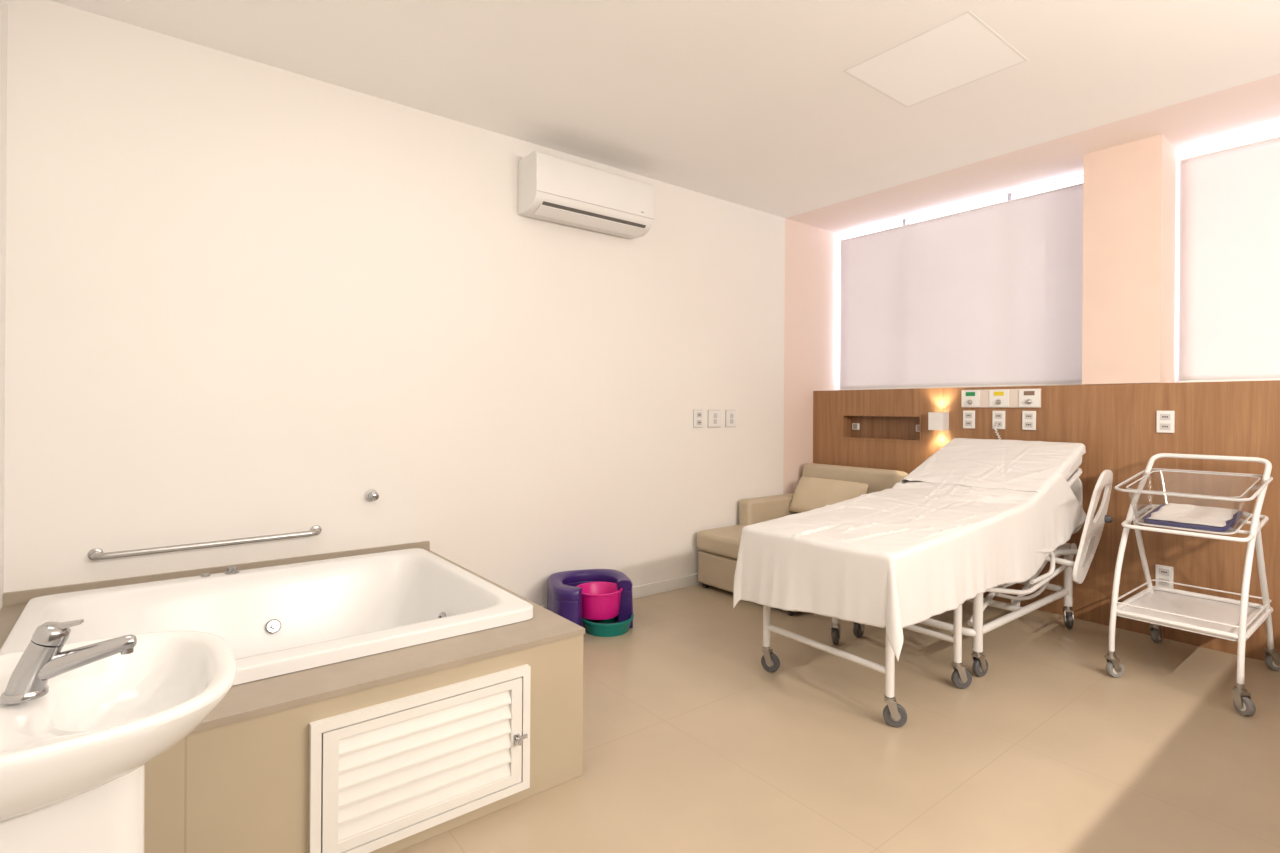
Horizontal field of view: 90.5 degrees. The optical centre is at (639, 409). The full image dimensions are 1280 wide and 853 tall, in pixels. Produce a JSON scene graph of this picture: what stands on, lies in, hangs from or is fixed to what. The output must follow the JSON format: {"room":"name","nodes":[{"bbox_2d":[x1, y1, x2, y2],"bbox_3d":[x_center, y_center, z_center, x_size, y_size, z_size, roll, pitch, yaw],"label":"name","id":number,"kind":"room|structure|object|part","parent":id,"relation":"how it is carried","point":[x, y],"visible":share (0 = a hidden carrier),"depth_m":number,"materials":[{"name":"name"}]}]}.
{"room":"hospital room","nodes":[
{"label":"hospital room","id":0,"kind":"room"},
{"bbox_2d":[0,0,7,609],"bbox_3d":[-0.660,-0.153,0.115,0.120,2.696,5.396,0,0,-38],"label":"wall","id":1,"kind":"structure","parent":0,"point":[3,3],"depth_m":2.23,"materials":[{"name":"white paint"}]},
{"bbox_2d":[4,0,849,605],"bbox_3d":[-0.310,-0.150,3.892,5.290,2.696,0.120,0,0,-38],"label":"wall","id":2,"kind":"structure","parent":0,"point":[245,298],"depth_m":2.98,"materials":[{"name":"paint"}]},
{"bbox_2d":[88,525,320,559],"bbox_3d":[-1.759,0.553,2.635,0.811,0.052,0.078,0,0,-38],"label":"grab bar","id":3,"kind":"object","parent":2,"relation":"attached to","point":[96,553],"visible":1,"depth_m":2.57,"materials":[{"name":"metal"}]},
{"bbox_2d":[364,489,378,500],"bbox_3d":[-1.273,0.411,3.025,0.060,0.060,0.063,0,0,-38],"label":"valve","id":4,"kind":"object","parent":2,"relation":"attached to","point":[371,494],"visible":1,"depth_m":3.03,"materials":[{"name":"silver metal"}]},
{"bbox_3d":[-1.270,0.411,3.022,0.040,0.040,0.055,0,0,-38],"label":"knob","id":5,"kind":"part","parent":4,"relation":"part of","materials":[{"name":"silver metal"}]},
{"bbox_2d":[518,151,653,238],"bbox_3d":[-0.296,-1.219,3.682,0.800,0.316,0.220,0,0,-38],"label":"air conditioner","id":6,"kind":"object","parent":2,"relation":"attached to","point":[551,188],"visible":1,"depth_m":3.56,"materials":[{"name":"white plastic"}]},
{"bbox_2d":[542,573,701,608],"bbox_3d":[0.171,1.164,4.191,3.130,0.075,0.014,0,0,-38],"label":"baseboard","id":7,"kind":"structure","parent":2,"relation":"attached to","point":[644,590],"depth_m":4.17,"materials":[{"name":"white wood"}]},
{"bbox_2d":[693,410,702,427],"bbox_3d":[0.404,0.063,4.366,0.089,0.122,0.015,0,0,-38],"label":"wall outlet","id":8,"kind":"object","parent":2,"relation":"attached to","point":[697,414],"visible":1,"depth_m":4.36,"materials":[{"name":"white plastic"}]},
{"bbox_2d":[708,410,720,426],"bbox_3d":[0.526,0.064,4.461,0.124,0.122,0.016,0,0,-38],"label":"wall outlet","id":9,"kind":"object","parent":2,"relation":"attached to","point":[714,416],"visible":1,"depth_m":4.45,"materials":[{"name":"white plastic"}]},
{"bbox_2d":[725,410,735,426],"bbox_3d":[0.656,0.065,4.563,0.104,0.122,0.016,0,0,-38],"label":"wall outlet","id":10,"kind":"object","parent":2,"relation":"attached to","point":[730,415],"visible":1,"depth_m":4.55,"materials":[{"name":"white plastic"}]},
{"bbox_2d":[50,0,1279,237],"bbox_3d":[1.401,-1.536,1.721,5.290,0.100,5.596,0,0,-38],"label":"ceiling","id":11,"kind":"structure","parent":0,"point":[752,104],"depth_m":2.86,"materials":[{"name":"paint"}]},
{"bbox_2d":[843,11,1027,107],"bbox_3d":[1.269,-1.487,2.745,0.537,0.001,0.544,0,0,-38],"label":"ceiling light panel","id":12,"kind":"object","parent":11,"relation":"attached to","point":[962,50],"visible":1,"depth_m":2.71,"materials":[{"name":"white plastic"}]},
{"bbox_2d":[397,584,1279,852],"bbox_3d":[1.381,1.260,1.721,5.290,0.100,5.596,0,0,-38],"label":"floor","id":13,"kind":"structure","parent":0,"point":[691,745],"depth_m":2.27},
{"bbox_2d":[0,631,236,852],"bbox_3d":[-0.862,0.793,0.873,0.508,0.802,0.434,0,0,-38],"label":"pedestal sink","id":14,"kind":"object","parent":13,"relation":"on","point":[74,756],"visible":0.94,"depth_m":0.85,"materials":[{"name":"white ceramic"}]},
{"bbox_2d":[0,619,136,703],"bbox_3d":[-0.798,0.344,0.892,0.147,0.098,0.048,0,0,-29],"label":"tap","id":15,"kind":"object","parent":14,"relation":"on","point":[42,660],"visible":1,"depth_m":0.87,"materials":[{"name":"silver metal"}]},
{"bbox_3d":[-0.810,0.311,0.884,0.054,0.031,0.039,0,0,-38],"label":"lever","id":16,"kind":"part","parent":15,"relation":"part of","materials":[{"name":"silver metal"}]},
{"bbox_3d":[-0.784,0.350,0.895,0.120,0.055,0.034,0,0,-26],"label":"spout","id":17,"kind":"part","parent":15,"relation":"part of","materials":[{"name":"silver metal"}]},
{"bbox_2d":[0,541,584,852],"bbox_3d":[-1.219,0.928,2.160,1.534,0.527,1.495,0,0,-38],"label":"bathtub surround","id":18,"kind":"object","parent":13,"relation":"on","point":[393,751],"visible":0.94,"depth_m":1.70,"materials":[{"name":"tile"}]},
{"bbox_2d":[0,548,532,684],"bbox_3d":[-1.254,0.862,2.211,1.380,0.435,1.170,0,0,-38],"label":"bathtub","id":19,"kind":"object","parent":18,"relation":"on","point":[288,618],"visible":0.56,"depth_m":2.50,"materials":[{"name":"white ceramic"}]},
{"bbox_3d":[-1.664,0.654,2.590,0.052,0.025,0.052,0,0,-38],"label":"air control knob","id":20,"kind":"part","parent":19,"relation":"part of","materials":[{"name":"silver metal"}]},
{"bbox_3d":[-0.580,0.966,1.758,0.605,0.370,0.022,0,0,-38],"label":"door frame","id":21,"kind":"part","parent":18,"relation":"part of","materials":[{"name":"white metal"}]},
{"bbox_3d":[-0.580,0.966,1.758,0.549,0.314,0.021,0,0,-38],"label":"door","id":22,"kind":"part","parent":18,"relation":"part of","materials":[{"name":"white metal"}]},
{"bbox_3d":[-0.354,0.991,1.905,0.043,0.030,0.026,0,0,-38],"label":"handle","id":23,"kind":"part","parent":18,"relation":"part of","materials":[{"name":"silver metal"}]},
{"bbox_2d":[547,569,632,627],"bbox_3d":[-0.301,1.066,3.546,0.505,0.263,0.428,0,0,-38],"label":"stool","id":24,"kind":"object","parent":13,"relation":"on","point":[564,599],"visible":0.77,"depth_m":3.48,"materials":[{"name":"purple plastic"}]},
{"bbox_3d":[-0.300,0.962,3.545,0.496,0.054,0.422,0,0,-38],"label":"stool seat","id":25,"kind":"part","parent":24,"relation":"part of","materials":[{"name":"purple plastic"}]},
{"bbox_2d":[576,582,622,619],"bbox_3d":[-0.226,1.048,3.486,0.264,0.140,0.264,0,0,-38],"label":"plastic bucket","id":26,"kind":"object","parent":24,"relation":"in","point":[600,600],"visible":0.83,"depth_m":3.39,"materials":[{"name":"pink plastic"}]},
{"bbox_2d":[582,614,633,636],"bbox_3d":[-0.181,1.161,3.465,0.296,0.076,0.296,0,0,-38],"label":"plastic basin","id":27,"kind":"object","parent":13,"relation":"on","point":[610,627],"visible":0.66,"depth_m":3.35,"materials":[{"name":"teal plastic"}]},
{"bbox_2d":[697,463,907,615],"bbox_3d":[1.139,0.813,4.376,1.298,0.790,0.860,0,0,-38],"label":"sofa","id":28,"kind":"object","parent":13,"relation":"on","point":[719,547],"visible":0.22,"depth_m":4.42,"materials":[{"name":"beige leather"}]},
{"bbox_2d":[697,524,747,559],"bbox_3d":[0.816,0.888,4.124,0.480,0.135,0.830,0,0,-38],"label":"cushion","id":29,"kind":"object","parent":28,"relation":"on","point":[722,543],"depth_m":4.17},
{"bbox_3d":[1.005,0.902,4.742,0.680,0.510,0.120,0,0,-38],"label":"armrest","id":30,"kind":"part","parent":28,"relation":"part of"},
{"bbox_2d":[789,477,867,512],"bbox_3d":[1.345,0.634,4.562,0.192,0.261,0.585,0,0,-38],"label":"cushion","id":31,"kind":"object","parent":28,"relation":"on","point":[811,493],"visible":0.66,"depth_m":4.55,"materials":[{"name":"beige fabric"}]},
{"bbox_3d":[1.556,0.700,4.702,0.241,0.557,0.820,0,0,-38],"label":"backrest","id":32,"kind":"part","parent":28,"relation":"part of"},
{"bbox_2d":[761,456,1112,726],"bbox_3d":[1.510,0.715,3.220,2.046,0.992,0.980,0,0,-38],"label":"hospital bed","id":33,"kind":"object","parent":13,"relation":"on","point":[894,714],"visible":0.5,"depth_m":3.03,"materials":[{"name":"white metal"}]},
{"bbox_3d":[0.585,0.882,2.927,0.033,0.414,0.033,0,0,-38],"label":"leg","id":34,"kind":"part","parent":33,"relation":"part of","materials":[{"name":"white paint"}]},
{"bbox_3d":[0.769,1.000,2.675,0.027,0.027,0.625,0,0,-36],"label":"leg rail","id":35,"kind":"part","parent":33,"relation":"part of","materials":[{"name":"white metal"}]},
{"bbox_3d":[1.002,0.868,3.254,0.033,0.449,0.033,0,0,-38],"label":"leg","id":36,"kind":"part","parent":33,"relation":"part of","materials":[{"name":"white paint"}]},
{"bbox_3d":[0.955,0.885,2.422,0.033,0.413,0.033,0,0,-38],"label":"leg","id":37,"kind":"part","parent":33,"relation":"part of","materials":[{"name":"white paint"}]},
{"bbox_2d":[733,472,1085,660],"bbox_3d":[1.417,0.615,3.167,2.009,0.589,0.866,0,0,-38],"label":"sheet","id":38,"kind":"object","parent":33,"relation":"on","point":[898,557],"visible":1,"depth_m":2.71,"materials":[{"name":"white fabric"}]},
{"bbox_2d":[900,438,1085,493],"bbox_3d":[2.001,0.336,3.626,0.626,0.312,0.749,0,0,-38],"label":"pillow","id":39,"kind":"object","parent":38,"relation":"on","point":[1018,465],"visible":0.99,"depth_m":3.57,"materials":[{"name":"white fabric"}]},
{"bbox_3d":[1.190,1.003,3.005,0.027,0.027,0.625,0,0,-37],"label":"leg rail","id":40,"kind":"part","parent":33,"relation":"part of","materials":[{"name":"white metal"}]},
{"bbox_3d":[1.380,0.871,2.755,0.033,0.448,0.033,0,0,-38],"label":"leg","id":41,"kind":"part","parent":33,"relation":"part of","materials":[{"name":"white paint"}]},
{"bbox_3d":[1.529,0.931,2.873,0.042,0.320,0.042,0,0,-38],"label":"leg","id":42,"kind":"part","parent":33,"relation":"part of","materials":[{"name":"white paint"}]},
{"bbox_3d":[1.780,0.408,3.453,1.175,0.374,0.730,0,0,-38],"label":"mattress","id":43,"kind":"part","parent":33,"relation":"part of","materials":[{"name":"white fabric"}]},
{"bbox_3d":[1.766,1.012,3.453,1.186,0.036,0.646,0,0,-38],"label":"frame","id":44,"kind":"part","parent":33,"relation":"part of","materials":[{"name":"white paint"}]},
{"bbox_3d":[1.938,0.898,3.275,1.011,0.255,0.028,0,0,-38],"label":"lifting arm","id":45,"kind":"part","parent":33,"relation":"part of","materials":[{"name":"white paint"}]},
{"bbox_3d":[2.395,0.937,3.551,0.042,0.320,0.042,0,0,-38],"label":"leg","id":46,"kind":"part","parent":33,"relation":"part of","materials":[{"name":"white paint"}]},
{"bbox_3d":[1.951,0.465,3.587,0.810,0.300,0.730,0,0,-38],"label":"backrest frame","id":47,"kind":"part","parent":33,"relation":"part of","materials":[{"name":"white paint"}]},
{"bbox_3d":[2.289,0.536,3.853,0.020,0.360,0.680,0,0,-38],"label":"headboard","id":48,"kind":"part","parent":33,"relation":"part of","materials":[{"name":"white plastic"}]},
{"bbox_3d":[2.379,0.603,3.328,0.547,0.553,0.018,0,0,-38],"label":"rail","id":49,"kind":"part","parent":33,"relation":"part of","materials":[{"name":"white plastic"}]},
{"bbox_3d":[2.514,0.588,3.403,0.040,0.040,0.030,0,0,-38],"label":"rail knob","id":50,"kind":"part","parent":33,"relation":"part of","materials":[{"name":"grey plastic"}]},
{"bbox_2d":[1104,453,1279,715],"bbox_3d":[2.565,0.720,2.926,0.794,0.996,0.505,0,0,-38],"label":"trolley","id":51,"kind":"object","parent":13,"relation":"on","point":[1228,621],"visible":0.98,"depth_m":2.88,"materials":[{"name":"white metal"}]},
{"bbox_3d":[2.542,0.795,3.195,0.410,0.656,0.022,0,0,-38],"label":"leg","id":52,"kind":"part","parent":51,"relation":"part of","materials":[{"name":"white paint"}]},
{"bbox_2d":[1114,468,1272,534],"bbox_3d":[2.543,0.414,2.921,0.582,0.231,0.472,0,0,-38],"label":"bassinet","id":53,"kind":"object","parent":51,"relation":"on","point":[1230,523],"visible":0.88,"depth_m":2.83,"materials":[{"name":"clear plastic"}]},
{"bbox_2d":[1147,503,1238,526],"bbox_3d":[2.550,0.480,2.928,0.359,0.047,0.272,0,0,-38],"label":"folded cloth","id":54,"kind":"object","parent":53,"relation":"on","point":[1182,513],"visible":1,"depth_m":2.90,"materials":[{"name":"white fabric"}]},
{"bbox_3d":[2.550,0.493,2.927,0.380,0.059,0.294,0,0,-38],"label":"mattress","id":55,"kind":"part","parent":53,"relation":"part of","materials":[{"name":"white fabric"}]},
{"bbox_3d":[2.551,0.883,2.930,0.648,0.008,0.448,0,0,-38],"label":"shelf rail","id":56,"kind":"part","parent":51,"relation":"part of","materials":[{"name":"white metal"}]},
{"bbox_2d":[1116,586,1273,641],"bbox_3d":[2.551,0.927,2.930,0.662,0.031,0.462,0,0,-38],"label":"shelf","id":57,"kind":"object","parent":51,"relation":"attached to","point":[1150,597],"depth_m":2.92,"materials":[{"name":"white paint"}]},
{"bbox_3d":[2.807,0.797,2.856,0.410,0.656,0.022,0,0,-38],"label":"leg","id":58,"kind":"part","parent":51,"relation":"part of","materials":[{"name":"white paint"}]},
{"bbox_2d":[1082,134,1179,384],"bbox_3d":[3.241,-0.125,3.170,0.430,2.696,5.396,0,0,-38],"label":"pillar","id":59,"kind":"structure","parent":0,"point":[1131,191],"depth_m":3.53,"materials":[{"name":"pink paint"}]},
{"bbox_2d":[840,175,1082,385],"bbox_3d":[2.289,-0.813,4.655,0.055,1.334,1.876,0,0,-38],"label":"window","id":60,"kind":"structure","parent":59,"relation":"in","point":[1010,196],"depth_m":4.65,"materials":[{"name":"white metal"}]},
{"bbox_2d":[840,183,1082,389],"bbox_3d":[2.243,-0.784,4.611,0.024,1.268,1.802,0,0,-38],"label":"roller blind","id":61,"kind":"object","parent":60,"relation":"attached to","point":[991,295],"visible":0.84,"depth_m":4.48,"materials":[{"name":"fabric"}]},
{"bbox_3d":[2.235,-0.159,4.608,0.016,0.018,1.802,0,0,-38],"label":"rail","id":62,"kind":"part","parent":61,"relation":"part of","materials":[{"name":"white metal"}]},
{"bbox_3d":[2.295,-0.827,4.660,0.004,1.286,1.876,0,0,-38],"label":"glass","id":63,"kind":"part","parent":60,"relation":"part of","materials":[{"name":"white glass"}]},
{"bbox_2d":[813,380,1279,660],"bbox_3d":[2.622,0.537,3.692,0.123,1.362,3.816,0,0,-38],"label":"wall panel","id":64,"kind":"object","parent":59,"relation":"attached to","point":[1115,423],"visible":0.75,"depth_m":3.49,"materials":[{"name":"brown wood"}]},
{"bbox_2d":[852,423,859,429],"bbox_3d":[1.682,0.132,4.950,0.016,0.050,0.060,0,0,-38],"label":"wall outlet","id":65,"kind":"object","parent":64,"relation":"attached to","point":[855,426],"visible":1,"depth_m":4.94,"materials":[{"name":"white plastic"}]},
{"bbox_3d":[1.808,0.133,4.719,0.103,0.190,0.640,0,0,-38],"label":"niche frame","id":66,"kind":"part","parent":64,"relation":"part of","materials":[{"name":"brown wood"}]},
{"bbox_2d":[928,412,948,429],"bbox_3d":[2.024,0.079,4.303,0.085,0.120,0.100,0,0,-38],"label":"wall sconce","id":67,"kind":"object","parent":64,"relation":"attached to","point":[936,420],"visible":1,"depth_m":4.27,"materials":[{"name":"white plastic"}]},
{"bbox_2d":[963,410,974,428],"bbox_3d":[2.166,0.065,4.179,0.015,0.118,0.075,0,0,-38],"label":"wall outlet","id":68,"kind":"object","parent":64,"relation":"attached to","point":[968,416],"visible":1,"depth_m":4.17,"materials":[{"name":"white plastic"}]},
{"bbox_2d":[965,413,971,417],"bbox_3d":[2.162,0.039,4.176,0.002,0.034,0.044,0,0,-38],"label":"socket","id":69,"kind":"object","parent":68,"relation":"attached to","point":[967,415],"depth_m":4.18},
{"bbox_2d":[965,421,971,425],"bbox_3d":[2.162,0.091,4.176,0.002,0.034,0.044,0,0,-38],"label":"socket","id":70,"kind":"object","parent":68,"relation":"attached to","point":[967,423],"depth_m":4.18,"materials":[{"name":"white plastic"}]},
{"bbox_2d":[992,411,1004,428],"bbox_3d":[2.280,0.066,4.034,0.015,0.118,0.075,0,0,-38],"label":"wall outlet","id":71,"kind":"object","parent":64,"relation":"attached to","point":[998,417],"visible":1,"depth_m":4.03,"materials":[{"name":"white plastic"}]},
{"bbox_2d":[994,424,1000,439],"bbox_3d":[2.265,0.166,4.016,0.019,0.156,0.042,0,0,-38],"label":"cord","id":72,"kind":"object","parent":71,"relation":"hanging from","point":[996,426],"visible":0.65,"depth_m":4.02,"materials":[{"name":"white plastic"}]},
{"bbox_2d":[995,413,1001,418],"bbox_3d":[2.276,0.040,4.030,0.002,0.034,0.044,0,0,-38],"label":"socket","id":73,"kind":"object","parent":71,"relation":"attached to","point":[997,415],"depth_m":4.03,"materials":[{"name":"white plastic"}]},
{"bbox_2d":[995,421,1001,426],"bbox_3d":[2.276,0.092,4.030,0.002,0.034,0.044,0,0,-38],"label":"socket","id":74,"kind":"object","parent":71,"relation":"attached to","point":[996,422],"depth_m":4.02,"materials":[{"name":"white plastic"}]},
{"bbox_2d":[961,388,1040,407],"bbox_3d":[2.271,-0.071,4.020,0.048,0.117,0.470,0,0,-38],"label":"panel","id":75,"kind":"object","parent":64,"relation":"attached to","point":[989,398],"visible":1,"depth_m":4.00,"materials":[{"name":"white plastic"}]},
{"bbox_2d":[961,390,979,406],"bbox_3d":[2.168,-0.072,4.161,0.007,0.108,0.116,0,0,-38],"label":"outlet plate","id":76,"kind":"object","parent":75,"relation":"attached to","point":[973,396],"depth_m":4.15,"materials":[{"name":"white plastic"}]},
{"bbox_2d":[989,390,1008,406],"bbox_3d":[2.276,-0.071,4.023,0.007,0.108,0.116,0,0,-38],"label":"outlet plate","id":77,"kind":"object","parent":75,"relation":"attached to","point":[1002,396],"depth_m":4.02,"materials":[{"name":"white plastic"}]},
{"bbox_2d":[1019,389,1039,406],"bbox_3d":[2.384,-0.070,3.885,0.007,0.108,0.116,0,0,-38],"label":"outlet plate","id":78,"kind":"object","parent":75,"relation":"attached to","point":[1033,395],"depth_m":3.88,"materials":[{"name":"white plastic"}]},
{"bbox_2d":[1022,411,1035,429],"bbox_3d":[2.388,0.067,3.896,0.015,0.118,0.075,0,0,-38],"label":"wall outlet","id":79,"kind":"object","parent":64,"relation":"attached to","point":[1028,417],"visible":1,"depth_m":3.89,"materials":[{"name":"white plastic"}]},
{"bbox_2d":[1025,413,1032,418],"bbox_3d":[2.384,0.041,3.893,0.002,0.034,0.044,0,0,-38],"label":"socket","id":80,"kind":"object","parent":79,"relation":"attached to","point":[1027,415],"depth_m":3.89,"materials":[{"name":"white plastic"}]},
{"bbox_2d":[1025,422,1032,427],"bbox_3d":[2.384,0.093,3.893,0.002,0.034,0.044,0,0,-38],"label":"socket","id":81,"kind":"object","parent":79,"relation":"attached to","point":[1027,424],"depth_m":3.89,"materials":[{"name":"white plastic"}]},
{"bbox_2d":[1155,564,1173,588],"bbox_3d":[2.789,0.889,3.376,0.015,0.118,0.075,0,0,-38],"label":"wall outlet","id":82,"kind":"object","parent":64,"relation":"attached to","point":[1165,573],"visible":0.87,"depth_m":3.37,"materials":[{"name":"white plastic"}]},
{"bbox_2d":[1159,568,1168,575],"bbox_3d":[2.785,0.864,3.373,0.002,0.034,0.044,0,0,-38],"label":"socket","id":83,"kind":"object","parent":82,"relation":"attached to","point":[1162,571],"depth_m":3.37,"materials":[{"name":"white plastic"}]},
{"bbox_2d":[1159,578,1168,585],"bbox_3d":[2.785,0.915,3.373,0.002,0.034,0.044,0,0,-38],"label":"socket","id":84,"kind":"object","parent":82,"relation":"attached to","point":[1164,579],"depth_m":3.37,"materials":[{"name":"white plastic"}]},
{"bbox_2d":[1156,411,1174,432],"bbox_3d":[2.795,0.065,3.376,0.015,0.118,0.075,0,0,-38],"label":"wall outlet","id":85,"kind":"object","parent":64,"relation":"attached to","point":[1165,420],"visible":1,"depth_m":3.37,"materials":[{"name":"white plastic"}]},
{"bbox_2d":[1160,414,1169,419],"bbox_3d":[2.791,0.038,3.373,0.002,0.034,0.044,0,0,-38],"label":"socket","id":86,"kind":"object","parent":85,"relation":"attached to","point":[1162,416],"depth_m":3.37,"materials":[{"name":"white plastic"}]},
{"bbox_2d":[1160,423,1169,429],"bbox_3d":[2.791,0.090,3.373,0.002,0.034,0.044,0,0,-38],"label":"socket","id":87,"kind":"object","parent":85,"relation":"attached to","point":[1163,426],"depth_m":3.37,"materials":[{"name":"white plastic"}]},
{"bbox_2d":[1178,127,1279,382],"bbox_3d":[3.576,-0.804,3.011,0.055,1.334,1.580,0,0,-38],"label":"window","id":88,"kind":"structure","parent":59,"relation":"in","point":[1182,153],"depth_m":3.54,"materials":[{"name":"white metal"}]},
{"bbox_2d":[1179,136,1279,382],"bbox_3d":[3.524,-0.775,2.974,0.024,1.268,1.545,0,0,-38],"label":"roller blind","id":89,"kind":"object","parent":88,"relation":"attached to","point":[1229,303],"visible":0.94,"depth_m":3.41,"materials":[{"name":"fabric"}]},
{"bbox_3d":[3.517,-0.150,2.972,0.016,0.018,1.545,0,0,-38],"label":"rail","id":90,"kind":"part","parent":89,"relation":"part of","materials":[{"name":"white metal"}]}
]}

